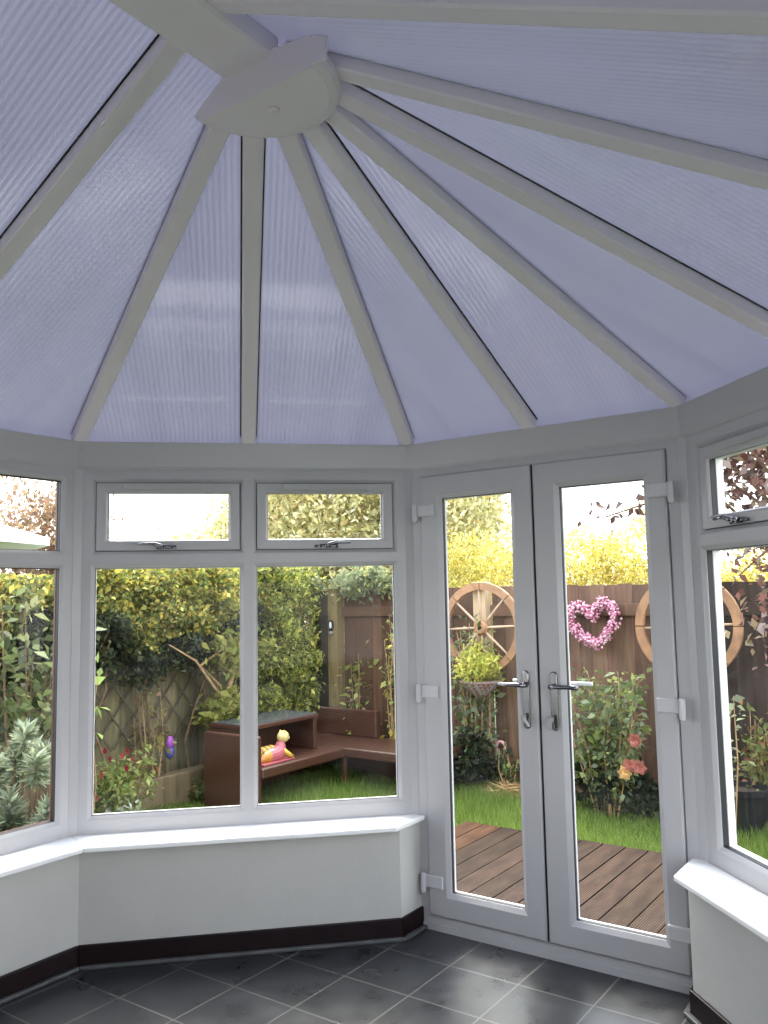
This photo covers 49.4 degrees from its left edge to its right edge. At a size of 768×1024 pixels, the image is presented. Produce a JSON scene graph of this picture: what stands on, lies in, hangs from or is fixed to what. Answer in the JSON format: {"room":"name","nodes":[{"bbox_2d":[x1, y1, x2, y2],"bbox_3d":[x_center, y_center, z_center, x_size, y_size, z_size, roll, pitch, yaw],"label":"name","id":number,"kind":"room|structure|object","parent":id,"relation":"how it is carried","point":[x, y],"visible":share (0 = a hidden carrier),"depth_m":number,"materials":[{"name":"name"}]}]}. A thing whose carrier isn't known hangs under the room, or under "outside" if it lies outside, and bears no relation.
{"room":"sunroom","nodes":[
{"label":"sunroom","id":0,"kind":"room"},
{"bbox_2d":[0,854,78,975],"bbox_3d":[-2.260,1.698,2.286,0.265,0.774,3.278,-5,-7,35],"label":"wall","id":1,"kind":"structure","parent":0,"point":[39,905],"depth_m":3.32,"materials":[{"name":"paint"}]},
{"bbox_2d":[0,460,82,877],"bbox_3d":[-2.243,0.497,2.345,0.265,1.626,3.224,-5,-7,35],"label":"window","id":2,"kind":"structure","parent":1,"relation":"in","point":[31,846],"depth_m":3.61,"materials":[{"name":"white plastic"}]},
{"bbox_2d":[0,906,423,998],"bbox_3d":[-1.683,1.757,2.593,4.404,0.090,0.732,4,-8,-41],"label":"baseboard","id":3,"kind":"structure","parent":1,"relation":"attached to","point":[12,982],"depth_m":3.52,"materials":[{"name":"brown wood"}]},
{"bbox_2d":[78,822,421,944],"bbox_3d":[-0.596,1.806,3.697,1.625,0.774,0.264,0,-6,-9],"label":"wall","id":4,"kind":"structure","parent":0,"point":[138,894],"depth_m":3.59,"materials":[{"name":"paint"}]},
{"bbox_2d":[68,469,82,836],"bbox_3d":[-1.379,0.606,3.713,0.039,1.604,0.060,2,-7,-32],"label":"trim","id":5,"kind":"structure","parent":4,"relation":"attached to","point":[78,473],"depth_m":3.69,"materials":[{"name":"white plastic"}]},
{"bbox_2d":[0,924,427,1004],"bbox_3d":[-1.667,1.794,2.578,4.406,0.015,0.740,4,-8,-41],"label":"trim","id":6,"kind":"structure","parent":4,"relation":"attached to","point":[420,929],"depth_m":3.50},
{"bbox_2d":[72,470,424,852],"bbox_3d":[-0.589,0.606,3.757,1.555,1.626,0.265,0,-6,-10],"label":"window","id":7,"kind":"structure","parent":4,"relation":"in","point":[247,547],"depth_m":3.81,"materials":[{"name":"white plastic"}]},
{"bbox_2d":[123,484,213,489],"bbox_3d":[-0.986,-0.116,3.829,0.400,0.026,0.022,0,-6,-10],"label":"vent","id":8,"kind":"object","parent":7,"relation":"attached to","point":[125,486],"depth_m":3.82,"materials":[{"name":"white plastic"}]},
{"bbox_2d":[283,484,367,489],"bbox_3d":[-0.277,-0.117,3.951,0.400,0.026,0.022,0,-6,-10],"label":"vent","id":9,"kind":"object","parent":7,"relation":"attached to","point":[285,486],"depth_m":3.94,"materials":[{"name":"white plastic"}]},
{"bbox_2d":[404,471,419,814],"bbox_3d":[0.141,0.839,3.949,0.039,2.080,0.060,-2,-6,13],"label":"trim","id":10,"kind":"structure","parent":4,"relation":"attached to","point":[414,767],"depth_m":3.94,"materials":[{"name":"white plastic"}]},
{"bbox_2d":[412,465,547,941],"bbox_3d":[0.428,0.810,3.754,0.606,1.996,0.179,-5,-7,35],"label":"door","id":11,"kind":"structure","parent":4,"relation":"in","point":[529,920],"depth_m":3.74,"materials":[{"name":"white plastic"}]},
{"bbox_2d":[521,714,530,726],"bbox_3d":[0.605,0.883,3.536,0.044,0.052,0.026,-5,-7,35],"label":"key","id":12,"kind":"object","parent":11,"relation":"in","point":[523,717],"visible":1,"depth_m":3.53,"materials":[{"name":"silver metal"}]},
{"bbox_2d":[530,465,549,941],"bbox_3d":[0.674,0.787,3.568,0.011,1.996,0.033,-5,-7,35],"label":"seal","id":13,"kind":"object","parent":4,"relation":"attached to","point":[530,465],"depth_m":3.55,"materials":[{"name":"black"}]},
{"bbox_2d":[412,439,699,994],"bbox_3d":[0.680,0.801,3.575,1.298,2.100,0.072,-5,-7,35],"label":"trim","id":14,"kind":"structure","parent":4,"relation":"attached to","point":[677,982],"depth_m":3.39,"materials":[{"name":"white plastic"}]},
{"bbox_2d":[0,929,691,1023],"bbox_3d":[-0.551,1.744,1.707,3.650,0.100,4.320,-5,-7,35],"label":"floor","id":15,"kind":"structure","parent":0,"point":[431,977],"depth_m":3.19,"materials":[{"name":"tile"}]},
{"bbox_2d":[0,0,767,444],"bbox_3d":[-0.571,-0.927,2.018,3.707,0.884,4.428,-5,-7,35],"label":"ceiling","id":16,"kind":"structure","parent":0,"point":[349,222],"depth_m":2.64,"materials":[{"name":"white plastic"}]},
{"bbox_2d":[0,366,767,471],"bbox_3d":[-0.558,-0.450,1.976,3.730,0.124,4.440,-5,-7,35],"label":"trim","id":17,"kind":"structure","parent":0,"point":[746,395],"depth_m":3.75,"materials":[{"name":"white plastic"}]},
{"bbox_2d":[532,449,692,976],"bbox_3d":[0.932,0.765,3.400,0.606,1.996,0.179,-5,-7,35],"label":"door","id":18,"kind":"structure","parent":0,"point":[671,952],"depth_m":3.39,"materials":[{"name":"white plastic"}]},
{"bbox_2d":[548,716,553,730],"bbox_3d":[0.699,0.878,3.469,0.026,0.057,0.026,-5,-7,35],"label":"key","id":19,"kind":"object","parent":18,"relation":"in","point":[550,719],"visible":1,"depth_m":3.46,"materials":[{"name":"silver metal"}]},
{"bbox_2d":[688,891,767,1023],"bbox_3d":[1.335,1.633,2.337,0.264,0.774,1.625,0,-6,-10],"label":"wall","id":20,"kind":"structure","parent":0,"point":[730,961],"depth_m":2.75,"materials":[{"name":"paint"}]},
{"bbox_2d":[683,1003,701,1023],"bbox_3d":[0.639,1.587,0.954,0.740,0.015,4.406,-3,-6,22],"label":"trim","id":21,"kind":"structure","parent":20,"relation":"attached to","point":[687,1014],"depth_m":2.93,"materials":[{"name":"silver metal"}]},
{"bbox_2d":[677,437,708,861],"bbox_3d":[1.213,0.743,3.195,0.060,2.080,0.039,2,-7,-32],"label":"trim","id":22,"kind":"structure","parent":20,"relation":"attached to","point":[681,443],"depth_m":3.20,"materials":[{"name":"white plastic"}]},
{"bbox_2d":[674,407,767,941],"bbox_3d":[1.250,0.441,2.465,0.273,1.626,1.555,0,-6,-10],"label":"window","id":23,"kind":"structure","parent":20,"relation":"in","point":[734,880],"depth_m":3.07,"materials":[{"name":"white plastic"}]},
{"bbox_2d":[710,426,767,451],"bbox_3d":[1.240,-0.254,2.874,0.022,0.026,0.400,0,-6,-10],"label":"vent","id":24,"kind":"object","parent":23,"relation":"attached to","point":[755,437],"depth_m":2.90,"materials":[{"name":"white plastic"}]},
{"bbox_3d":[0.550,1.445,0.308,0.265,0.774,3.278,-5,-7,35],"label":"wall","id":25,"kind":"structure","parent":0,"visible":0},
{"bbox_2d":[689,985,731,1023],"bbox_3d":[0.654,1.548,0.947,0.732,0.090,4.404,-3,-6,22],"label":"baseboard","id":26,"kind":"structure","parent":25,"relation":"attached to","point":[703,1011],"depth_m":2.87,"materials":[{"name":"brown wood"}]},
{"label":"outside","id":27,"kind":"structure","parent":0,"visible":0},
{"bbox_2d":[306,674,659,848],"bbox_3d":[0.374,2.904,11.581,40.000,0.001,37.000,-5,-7,35],"label":"lawn","id":28,"kind":"structure","parent":27,"point":[308,674],"depth_m":8.89,"materials":[{"name":"plant"}]},
{"bbox_2d":[0,524,49,549],"bbox_3d":[-4.659,1.331,8.900,1.885,2.750,1.885,2,-7,-32],"label":"parasol","id":29,"kind":"object","parent":28,"relation":"on","point":[10,537],"visible":1,"depth_m":8.98,"materials":[{"name":"white fabric"}]},
{"bbox_2d":[0,718,50,831],"bbox_3d":[-1.897,1.613,4.137,0.770,1.146,0.921,0,-6,-15],"label":"euphorbia","id":30,"kind":"object","parent":28,"relation":"on","point":[26,749],"visible":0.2,"depth_m":4.11,"materials":[{"name":"green plant"}]},
{"bbox_2d":[0,586,105,820],"bbox_3d":[-2.318,1.408,5.473,0.944,1.828,0.899,1,-6,-18],"label":"shrub","id":31,"kind":"object","parent":28,"relation":"on","point":[10,703],"visible":0.46,"depth_m":5.38,"materials":[{"name":"green plant"}]},
{"bbox_2d":[0,476,123,574],"bbox_3d":[-4.716,1.134,11.161,2.626,3.605,2.193,-5,-7,35],"label":"tree","id":32,"kind":"object","parent":28,"relation":"on","point":[48,512],"visible":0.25,"depth_m":10.92,"materials":[{"name":"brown plant"}]},
{"bbox_2d":[0,626,178,824],"bbox_3d":[-2.346,1.655,6.675,0.020,1.575,1.803,-5,-7,35],"label":"fence","id":33,"kind":"object","parent":28,"relation":"on","point":[113,701],"visible":0.06,"depth_m":6.96,"materials":[{"name":"grey wood"}]},
{"bbox_2d":[33,661,202,751],"bbox_3d":[-2.136,1.564,6.887,0.026,0.759,1.692,-5,-7,35],"label":"trellis","id":34,"kind":"object","parent":33,"relation":"attached to","point":[123,667],"visible":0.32,"depth_m":7.03,"materials":[{"name":"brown wood"}]},
{"bbox_2d":[164,731,174,758],"bbox_3d":[-1.858,1.986,7.157,0.156,0.252,0.090,-5,-7,35],"label":"ornament","id":35,"kind":"object","parent":33,"relation":"hanging from","point":[169,744],"visible":0.87,"depth_m":7.11,"materials":[{"name":"purple ceramic"}]},
{"bbox_2d":[93,652,110,813],"bbox_3d":[-1.647,1.499,4.600,0.326,1.447,0.252,-5,-7,35],"label":"shrub","id":36,"kind":"object","parent":28,"relation":"on","point":[98,679],"visible":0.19,"depth_m":4.62,"materials":[{"name":"green plant"}]},
{"bbox_2d":[104,797,141,812],"bbox_3d":[-1.835,2.192,5.949,0.383,0.346,0.265,-5,-7,35],"label":"flower plant","id":37,"kind":"object","parent":28,"relation":"on","point":[108,810],"visible":0.16,"depth_m":5.95,"materials":[{"name":"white plant"}]},
{"bbox_2d":[93,743,164,813],"bbox_3d":[-1.998,2.049,6.162,0.777,0.737,0.704,-5,-7,35],"label":"fuchsia","id":38,"kind":"object","parent":28,"relation":"on","point":[111,792],"visible":0.64,"depth_m":6.08,"materials":[{"name":"green plant"}]},
{"bbox_2d":[0,567,280,801],"bbox_3d":[-2.518,1.272,6.305,0.998,1.841,4.648,-5,-7,35],"label":"ivy hedge","id":39,"kind":"object","parent":28,"relation":"on","point":[129,602],"visible":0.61,"depth_m":6.88,"materials":[{"name":"green plant"}]},
{"bbox_2d":[128,687,176,778],"bbox_3d":[-1.977,1.958,6.904,0.404,1.005,0.360,-5,-7,35],"label":"rose","id":40,"kind":"object","parent":28,"relation":"on","point":[158,738],"visible":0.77,"depth_m":6.90,"materials":[{"name":"green plant"}]},
{"bbox_2d":[124,764,203,810],"bbox_3d":[-1.803,2.328,6.978,0.140,0.275,1.120,-5,-7,35],"label":"sleeper","id":41,"kind":"object","parent":28,"relation":"on","point":[176,783],"visible":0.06,"depth_m":6.94,"materials":[{"name":"brown wood"}]},
{"bbox_2d":[187,776,203,802],"bbox_3d":[-1.493,2.375,7.120,0.470,0.369,0.454,4,-7,-39],"label":"plant","id":42,"kind":"object","parent":28,"relation":"on","point":[198,793],"visible":0.34,"depth_m":7.06,"materials":[{"name":"green plant"}]},
{"bbox_2d":[169,612,279,730],"bbox_3d":[-1.392,1.678,7.353,0.563,1.626,1.159,-5,-7,35],"label":"tree","id":43,"kind":"object","parent":28,"relation":"on","point":[219,707],"visible":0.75,"depth_m":7.36,"materials":[{"name":"green plant"}]},
{"bbox_2d":[178,616,303,769],"bbox_3d":[-1.333,1.777,8.097,0.020,1.576,1.703,-5,-7,35],"label":"fence","id":44,"kind":"object","parent":28,"relation":"on","point":[195,742],"visible":0.04,"depth_m":7.53,"materials":[{"name":"grey wood"}]},
{"bbox_2d":[231,567,327,718],"bbox_3d":[-1.110,1.440,8.241,1.014,2.336,1.155,-5,-7,32],"label":"bush","id":45,"kind":"object","parent":28,"relation":"on","point":[296,655],"visible":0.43,"depth_m":8.09,"materials":[{"name":"green plant"}]},
{"bbox_2d":[307,591,328,707],"bbox_3d":[-0.652,1.720,8.712,0.354,1.786,0.055,-5,-7,35],"label":"fence","id":46,"kind":"object","parent":28,"relation":"on","point":[322,621],"visible":0.15,"depth_m":8.74,"materials":[{"name":"brown wood"}]},
{"bbox_2d":[152,494,511,665],"bbox_3d":[-0.419,0.353,11.931,5.312,5.184,4.171,-4,-6,24],"label":"tree","id":47,"kind":"object","parent":28,"relation":"on","point":[295,516],"visible":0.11,"depth_m":10.83,"materials":[{"name":"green plant"}]},
{"bbox_2d":[204,706,466,806],"bbox_3d":[-0.481,2.170,7.287,1.763,0.640,1.730,-5,-7,35],"label":"bench","id":48,"kind":"object","parent":28,"relation":"on","point":[364,749],"visible":0.48,"depth_m":7.41,"materials":[{"name":"brown wood"}]},
{"bbox_2d":[209,709,318,748],"bbox_3d":[-1.037,1.960,7.326,0.462,0.314,0.900,-5,-7,35],"label":"storage box","id":49,"kind":"object","parent":48,"relation":"on","point":[301,726],"visible":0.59,"depth_m":7.54,"materials":[{"name":"brown wood"}]},
{"bbox_2d":[261,730,294,765],"bbox_3d":[-0.939,1.958,6.973,0.186,0.246,0.380,-5,-7,35],"label":"ornament","id":50,"kind":"object","parent":48,"relation":"on","point":[270,754],"visible":0.8,"depth_m":6.96,"materials":[{"name":"ceramic"}]},
{"bbox_2d":[327,588,344,707],"bbox_3d":[-0.485,1.686,8.530,0.128,1.810,0.132,-5,-7,35],"label":"fence post","id":51,"kind":"object","parent":28,"relation":"on","point":[336,641],"visible":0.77,"depth_m":8.51,"materials":[{"name":"brown wood"}]},
{"bbox_2d":[328,620,333,630],"bbox_3d":[-0.544,1.160,8.531,0.068,0.116,0.015,-5,-7,35],"label":"oval plaque","id":52,"kind":"object","parent":51,"relation":"attached to","point":[330,622],"visible":1,"depth_m":8.52,"materials":[{"name":"white ceramic"}]},
{"bbox_2d":[299,566,392,734],"bbox_3d":[-0.388,1.537,8.417,1.424,2.081,0.538,-4,-7,29],"label":"climbing plant","id":53,"kind":"object","parent":28,"relation":"on","point":[358,582],"visible":0.56,"depth_m":8.33,"materials":[{"name":"green plant"}]},
{"bbox_2d":[379,612,395,739],"bbox_3d":[0.108,1.741,8.063,0.316,1.587,0.387,-2,-6,9],"label":"climbing plant","id":54,"kind":"object","parent":28,"relation":"on","point":[392,732],"visible":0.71,"depth_m":8.06,"materials":[{"name":"green plant"}]},
{"bbox_2d":[342,587,474,778],"bbox_3d":[0.241,1.640,8.084,1.584,1.786,0.055,-5,-7,35],"label":"fence","id":55,"kind":"object","parent":28,"relation":"on","point":[362,623],"visible":0.3,"depth_m":8.34,"materials":[{"name":"brown wood"}]},
{"bbox_2d":[389,522,510,602],"bbox_3d":[0.849,1.392,9.792,1.803,2.605,1.439,-5,-7,35],"label":"conifer","id":56,"kind":"object","parent":28,"relation":"on","point":[454,558],"visible":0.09,"depth_m":9.54,"materials":[{"name":"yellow plant"}]},
{"bbox_2d":[139,761,767,859],"bbox_3d":[0.618,2.211,5.511,6.089,0.162,3.867,-5,-7,35],"label":"grass","id":57,"kind":"structure","parent":28,"relation":"on","point":[482,807],"depth_m":6.66,"materials":[{"name":"green plant"}]},
{"bbox_2d":[450,613,507,789],"bbox_3d":[0.786,1.696,7.482,0.731,1.571,0.589,-5,-7,35],"label":"rose bush","id":58,"kind":"object","parent":28,"relation":"on","point":[472,769],"visible":0.74,"depth_m":7.38,"materials":[{"name":"green plant"}]},
{"bbox_2d":[472,582,496,785],"bbox_3d":[0.909,1.551,7.549,0.133,1.830,0.137,-5,-7,35],"label":"fence post","id":59,"kind":"object","parent":28,"relation":"on","point":[485,596],"visible":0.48,"depth_m":7.54,"materials":[{"name":"brown wood"}]},
{"bbox_2d":[452,639,505,697],"bbox_3d":[0.839,1.369,7.329,0.479,0.512,0.482,-1,-6,-5],"label":"hanging basket","id":60,"kind":"object","parent":59,"relation":"hanging from","point":[478,666],"visible":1,"depth_m":7.24,"materials":[{"name":"wicker"}]},
{"bbox_2d":[449,582,515,671],"bbox_3d":[0.873,1.038,7.490,0.810,0.810,0.072,-5,-7,35],"label":"wheel","id":61,"kind":"object","parent":59,"relation":"attached to","point":[458,595],"visible":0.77,"depth_m":7.46,"materials":[{"name":"orange wood"}]},
{"bbox_2d":[477,777,520,797],"bbox_3d":[1.039,2.338,7.006,0.659,0.226,0.417,-5,-7,35],"label":"clump","id":62,"kind":"object","parent":28,"relation":"on","point":[510,787],"visible":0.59,"depth_m":6.98,"materials":[{"name":"beige plant"}]},
{"bbox_2d":[490,741,519,786],"bbox_3d":[1.103,2.208,7.186,0.347,0.496,0.313,-5,-7,35],"label":"shrub","id":63,"kind":"object","parent":28,"relation":"on","point":[502,764],"visible":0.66,"depth_m":7.20,"materials":[{"name":"green plant"}]},
{"bbox_2d":[495,740,506,751],"bbox_3d":[1.037,2.075,7.402,0.116,0.105,0.028,-5,-7,35],"label":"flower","id":64,"kind":"object","parent":63,"relation":"attached to","point":[497,742],"visible":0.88,"depth_m":7.40,"materials":[{"name":"pink plant"}]},
{"bbox_2d":[448,514,572,651],"bbox_3d":[1.445,1.272,9.066,1.683,2.678,1.300,-6,-8,43],"label":"conifer","id":65,"kind":"object","parent":28,"relation":"on","point":[505,557],"visible":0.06,"depth_m":9.11,"materials":[{"name":"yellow plant"}]},
{"bbox_2d":[455,821,665,935],"bbox_3d":[1.336,2.095,4.268,3.215,0.120,1.965,-5,-7,35],"label":"deck","id":66,"kind":"object","parent":28,"relation":"on","point":[623,886],"visible":0.32,"depth_m":4.81,"materials":[{"name":"brown wood"}]},
{"bbox_2d":[491,583,658,804],"bbox_3d":[1.701,1.509,7.056,1.724,1.786,0.055,-5,-7,35],"label":"fence","id":67,"kind":"object","parent":28,"relation":"on","point":[624,652],"visible":0.23,"depth_m":7.02,"materials":[{"name":"brown wood"}]},
{"bbox_2d":[568,596,622,650],"bbox_3d":[1.738,0.926,6.945,0.499,0.456,0.086,-5,-7,35],"label":"heart wreath","id":68,"kind":"object","parent":67,"relation":"hanging from","point":[602,604],"visible":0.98,"depth_m":6.92,"materials":[{"name":"pink"}]},
{"bbox_2d":[564,517,647,585],"bbox_3d":[2.168,1.295,8.626,1.549,2.516,1.377,-1,-6,-5],"label":"conifer","id":69,"kind":"object","parent":28,"relation":"on","point":[597,550],"visible":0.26,"depth_m":8.57,"materials":[{"name":"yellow plant"}]},
{"bbox_2d":[570,657,659,819],"bbox_3d":[1.793,1.751,6.492,0.986,1.240,0.737,-5,-7,35],"label":"rose bush","id":70,"kind":"object","parent":28,"relation":"on","point":[609,772],"visible":0.92,"depth_m":6.42,"materials":[{"name":"green plant"}]},
{"bbox_2d":[617,765,631,779],"bbox_3d":[1.777,1.926,6.174,0.120,0.102,0.021,-5,-7,35],"label":"flower","id":71,"kind":"object","parent":70,"relation":"on","point":[624,772],"depth_m":6.17,"materials":[{"name":"yellow plant"}]},
{"bbox_2d":[622,758,634,771],"bbox_3d":[1.809,1.869,6.157,0.120,0.100,0.021,-5,-7,35],"label":"flower","id":72,"kind":"object","parent":70,"relation":"on","point":[628,765],"depth_m":6.16,"materials":[{"name":"pink plant"}]},
{"bbox_2d":[627,733,641,747],"bbox_3d":[1.850,1.688,6.168,0.120,0.107,0.021,-5,-7,35],"label":"flower","id":73,"kind":"object","parent":70,"relation":"on","point":[634,740],"depth_m":6.17,"materials":[{"name":"pink plant"}]},
{"bbox_2d":[631,759,647,774],"bbox_3d":[1.863,1.862,6.094,0.120,0.110,0.021,-5,-7,35],"label":"flower","id":74,"kind":"object","parent":70,"relation":"on","point":[638,767],"depth_m":6.10,"materials":[{"name":"pink plant"}]},
{"bbox_2d":[597,496,737,584],"bbox_3d":[2.792,1.153,8.195,1.416,2.690,1.559,3,-7,-37],"label":"conifer","id":75,"kind":"object","parent":28,"relation":"on","point":[634,562],"visible":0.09,"depth_m":8.24,"materials":[{"name":"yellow plant"}]},
{"bbox_2d":[577,446,767,669],"bbox_3d":[2.144,0.268,4.440,2.205,3.732,1.650,-3,-6,15],"label":"tree","id":76,"kind":"object","parent":28,"relation":"on","point":[756,478],"visible":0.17,"depth_m":4.55,"materials":[{"name":"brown plant"}]},
{"bbox_2d":[729,694,755,823],"bbox_3d":[2.253,1.714,5.503,0.304,1.048,0.248,-7,-8,44],"label":"rose bush","id":77,"kind":"object","parent":28,"relation":"on","point":[737,698],"visible":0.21,"depth_m":5.49,"materials":[{"name":"green plant"}]},
{"bbox_2d":[720,548,767,581],"bbox_3d":[3.788,1.246,7.714,1.811,2.371,1.473,-5,-7,32],"label":"conifer","id":78,"kind":"object","parent":28,"relation":"on","point":[749,574],"visible":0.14,"depth_m":7.91,"materials":[{"name":"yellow plant"}]},
{"bbox_2d":[722,581,767,783],"bbox_3d":[3.270,1.368,5.951,1.892,1.786,0.055,-5,-7,35],"label":"fence","id":79,"kind":"object","parent":28,"relation":"on","point":[752,685],"visible":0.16,"depth_m":6.33,"materials":[{"name":"brown wood"}]},
{"bbox_2d":[733,780,767,840],"bbox_3d":[2.525,2.101,5.873,0.380,0.340,0.380,-5,-7,35],"label":"plant pot","id":80,"kind":"object","parent":28,"relation":"on","point":[752,805],"visible":0.5,"depth_m":5.72,"materials":[{"name":"black plastic"}]},
{"bbox_2d":[733,700,767,790],"bbox_3d":[2.784,1.806,6.002,0.659,0.945,0.522,-5,-7,35],"label":"rose bush","id":81,"kind":"object","parent":28,"relation":"on","point":[760,759],"visible":0.83,"depth_m":6.03,"materials":[{"name":"green plant"}]},
{"bbox_3d":[2.429,1.417,6.503,0.108,1.830,0.112,-5,-7,35],"label":"fence post","id":82,"kind":"object","parent":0,"visible":0},
{"bbox_2d":[635,586,743,666],"bbox_3d":[2.350,0.884,6.464,0.810,0.810,0.072,-5,-7,35],"label":"wheel","id":83,"kind":"object","parent":82,"relation":"attached to","point":[738,632],"visible":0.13,"depth_m":6.30,"materials":[{"name":"orange wood"}]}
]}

